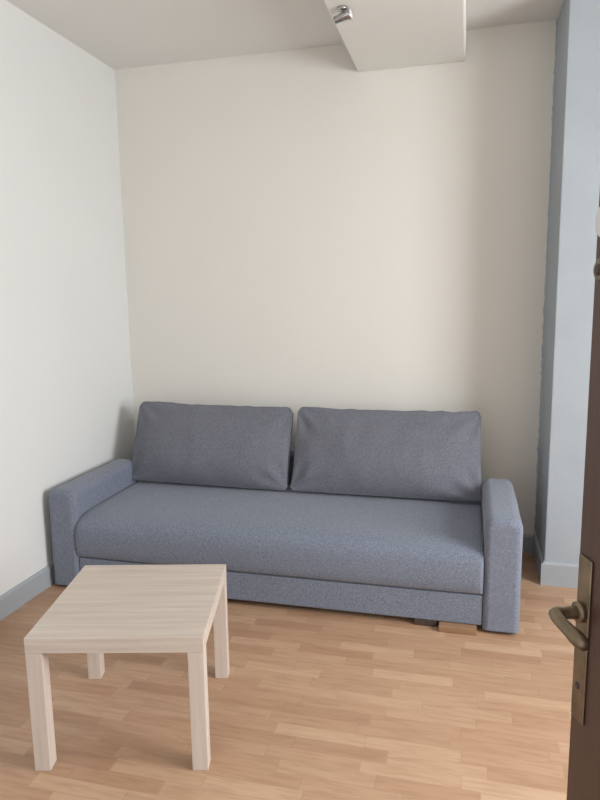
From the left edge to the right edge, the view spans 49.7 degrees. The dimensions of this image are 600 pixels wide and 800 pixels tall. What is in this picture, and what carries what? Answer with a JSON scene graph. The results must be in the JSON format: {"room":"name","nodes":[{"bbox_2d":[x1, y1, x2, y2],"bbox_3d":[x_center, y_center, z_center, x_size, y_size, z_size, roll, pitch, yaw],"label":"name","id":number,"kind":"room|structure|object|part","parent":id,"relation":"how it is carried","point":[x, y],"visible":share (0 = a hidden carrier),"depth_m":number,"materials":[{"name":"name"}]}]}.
{"room":"living room","nodes":[
{"label":"living room","id":0,"kind":"room"},
{"bbox_2d":[0,0,137,595],"bbox_3d":[-1.748,-0.212,1.814,0.120,2.835,5.070,1,9,14],"label":"wall","id":1,"kind":"structure","parent":0,"point":[67,408],"depth_m":3.36,"materials":[{"name":"white paint"}]},
{"bbox_2d":[0,562,54,620],"bbox_3d":[-1.677,1.145,1.952,0.014,0.108,4.950,1,9,14],"label":"baseboard","id":2,"kind":"structure","parent":1,"relation":"attached to","point":[13,599],"depth_m":3.19,"materials":[{"name":"paint"}]},
{"bbox_2d":[6,0,563,69],"bbox_3d":[0.412,-1.608,1.030,4.626,0.100,5.070,1,9,14],"label":"ceiling","id":3,"kind":"structure","parent":0,"point":[121,34],"depth_m":3.26,"materials":[{"name":"paint"}]},
{"bbox_2d":[323,0,465,71],"bbox_3d":[-0.021,-1.483,1.100,0.575,0.155,4.950,1,9,14],"label":"ceiling beam","id":4,"kind":"structure","parent":3,"relation":"attached to","point":[380,34],"depth_m":3.01,"materials":[{"name":"paint"}]},
{"bbox_2d":[333,5,352,23],"bbox_3d":[0.182,-1.635,2.753,0.084,0.063,0.048,1,9,14],"label":"ceiling spotlight","id":5,"kind":"object","parent":4,"relation":"attached to","point":[345,14],"visible":1,"depth_m":2.74,"materials":[{"name":"silver metal"}]},
{"bbox_2d":[0,553,577,799],"bbox_3d":[0.457,1.291,1.485,4.626,0.100,5.070,1,9,14],"label":"floor","id":6,"kind":"structure","parent":0,"point":[312,703],"depth_m":2.31,"materials":[{"name":"laminate"}]},
{"bbox_2d":[24,564,229,770],"bbox_3d":[-0.562,0.904,2.278,0.550,0.450,0.550,-1,9,1],"label":"coffee table","id":7,"kind":"object","parent":6,"relation":"on","point":[103,609],"visible":1,"depth_m":2.08,"materials":[{"name":"beige wood"}]},
{"bbox_3d":[-0.815,0.971,2.039,0.050,0.400,0.050,-1,9,1],"label":"leg","id":8,"kind":"part","parent":7,"relation":"part of","materials":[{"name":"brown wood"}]},
{"bbox_3d":[-0.807,0.893,2.532,0.050,0.400,0.050,-1,9,1],"label":"leg","id":9,"kind":"part","parent":7,"relation":"part of","materials":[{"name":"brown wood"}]},
{"bbox_3d":[-0.316,0.964,2.031,0.050,0.400,0.050,-1,9,1],"label":"leg","id":10,"kind":"part","parent":7,"relation":"part of","materials":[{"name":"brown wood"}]},
{"bbox_3d":[-0.308,0.887,2.524,0.050,0.400,0.050,-1,9,1],"label":"leg","id":11,"kind":"part","parent":7,"relation":"part of","materials":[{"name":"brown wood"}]},
{"bbox_2d":[49,447,522,635],"bbox_3d":[-0.057,0.641,3.482,2.302,0.580,0.985,1,9,14],"label":"sofa","id":12,"kind":"object","parent":6,"relation":"on","point":[457,565],"visible":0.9,"depth_m":3.08,"materials":[{"name":"fabric"}]},
{"bbox_3d":[-1.128,0.657,3.623,0.158,0.516,0.670,1,9,14],"label":"armrest","id":13,"kind":"part","parent":12,"relation":"part of","materials":[{"name":"fabric"}]},
{"bbox_2d":[132,401,293,490],"bbox_3d":[-0.526,0.260,3.754,0.980,0.466,0.250,1,9,14],"label":"cushion","id":14,"kind":"object","parent":12,"relation":"on","point":[197,444],"visible":1,"depth_m":3.68,"materials":[{"name":"fabric"}]},
{"bbox_3d":[-0.074,0.656,3.417,1.988,0.225,0.812,1,9,14],"label":"seat","id":15,"kind":"part","parent":12,"relation":"part of","materials":[{"name":"fabric"}]},
{"bbox_3d":[0.045,0.491,3.868,1.988,0.406,0.150,1,9,14],"label":"backrest","id":16,"kind":"part","parent":12,"relation":"part of","materials":[{"name":"fabric"}]},
{"bbox_2d":[290,407,481,501],"bbox_3d":[0.458,0.284,3.494,1.026,0.457,0.250,1,9,14],"label":"cushion","id":17,"kind":"object","parent":12,"relation":"on","point":[420,454],"visible":1,"depth_m":3.43,"materials":[{"name":"fabric"}]},
{"bbox_3d":[0.950,0.709,3.093,0.157,0.516,0.670,1,9,14],"label":"armrest","id":18,"kind":"part","parent":12,"relation":"part of","materials":[{"name":"fabric"}]},
{"bbox_2d":[115,20,555,534],"bbox_3d":[1.048,-0.540,3.625,4.386,2.835,0.120,1,9,14],"label":"wall","id":19,"kind":"structure","parent":0,"point":[303,227],"depth_m":3.70,"materials":[{"name":"beige paint"}]},
{"bbox_2d":[522,534,532,553],"bbox_3d":[0.143,0.795,4.004,2.480,0.108,0.014,1,9,14],"label":"baseboard","id":20,"kind":"structure","parent":19,"relation":"attached to","point":[527,547],"depth_m":3.70,"materials":[{"name":"paint"}]},
{"bbox_2d":[534,19,557,531],"bbox_3d":[1.318,-0.587,3.477,0.008,2.705,0.023,-5,10,-23],"label":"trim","id":21,"kind":"structure","parent":19,"relation":"attached to","point":[554,72],"depth_m":3.47,"materials":[{"name":"grey paint"}]},
{"bbox_2d":[536,0,599,563],"bbox_3d":[1.536,-0.485,3.225,0.542,2.835,0.420,1,9,14],"label":"wall column","id":22,"kind":"structure","parent":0,"point":[575,174],"depth_m":3.09,"materials":[{"name":"grey paint"}]},
{"bbox_2d":[533,533,578,587],"bbox_3d":[1.546,0.856,3.424,0.556,0.125,0.420,1,9,14],"label":"baseboard","id":23,"kind":"structure","parent":22,"relation":"attached to","point":[559,574],"depth_m":3.28,"materials":[{"name":"paint"}]},
{"bbox_3d":[1.333,0.077,-0.333,1.850,2.835,0.120,1,9,14],"label":"wall","id":24,"kind":"structure","parent":0,"visible":0},
{"bbox_2d":[548,193,599,799],"bbox_3d":[0.389,0.369,0.441,0.090,2.032,0.820,-2,9,-5],"label":"door","id":25,"kind":"structure","parent":24,"relation":"in","point":[583,783],"depth_m":0.80,"materials":[{"name":"brown wood"}]},
{"bbox_3d":[0.335,0.276,0.785,0.046,0.024,0.080,-2,9,-5],"label":"lever","id":26,"kind":"part","parent":25,"relation":"part of","materials":[{"name":"gold metal"}]},
{"bbox_3d":[0.358,0.305,0.823,0.004,0.220,0.029,-2,9,-5],"label":"handle plate","id":27,"kind":"part","parent":25,"relation":"part of","materials":[{"name":"gold metal"}]}
]}

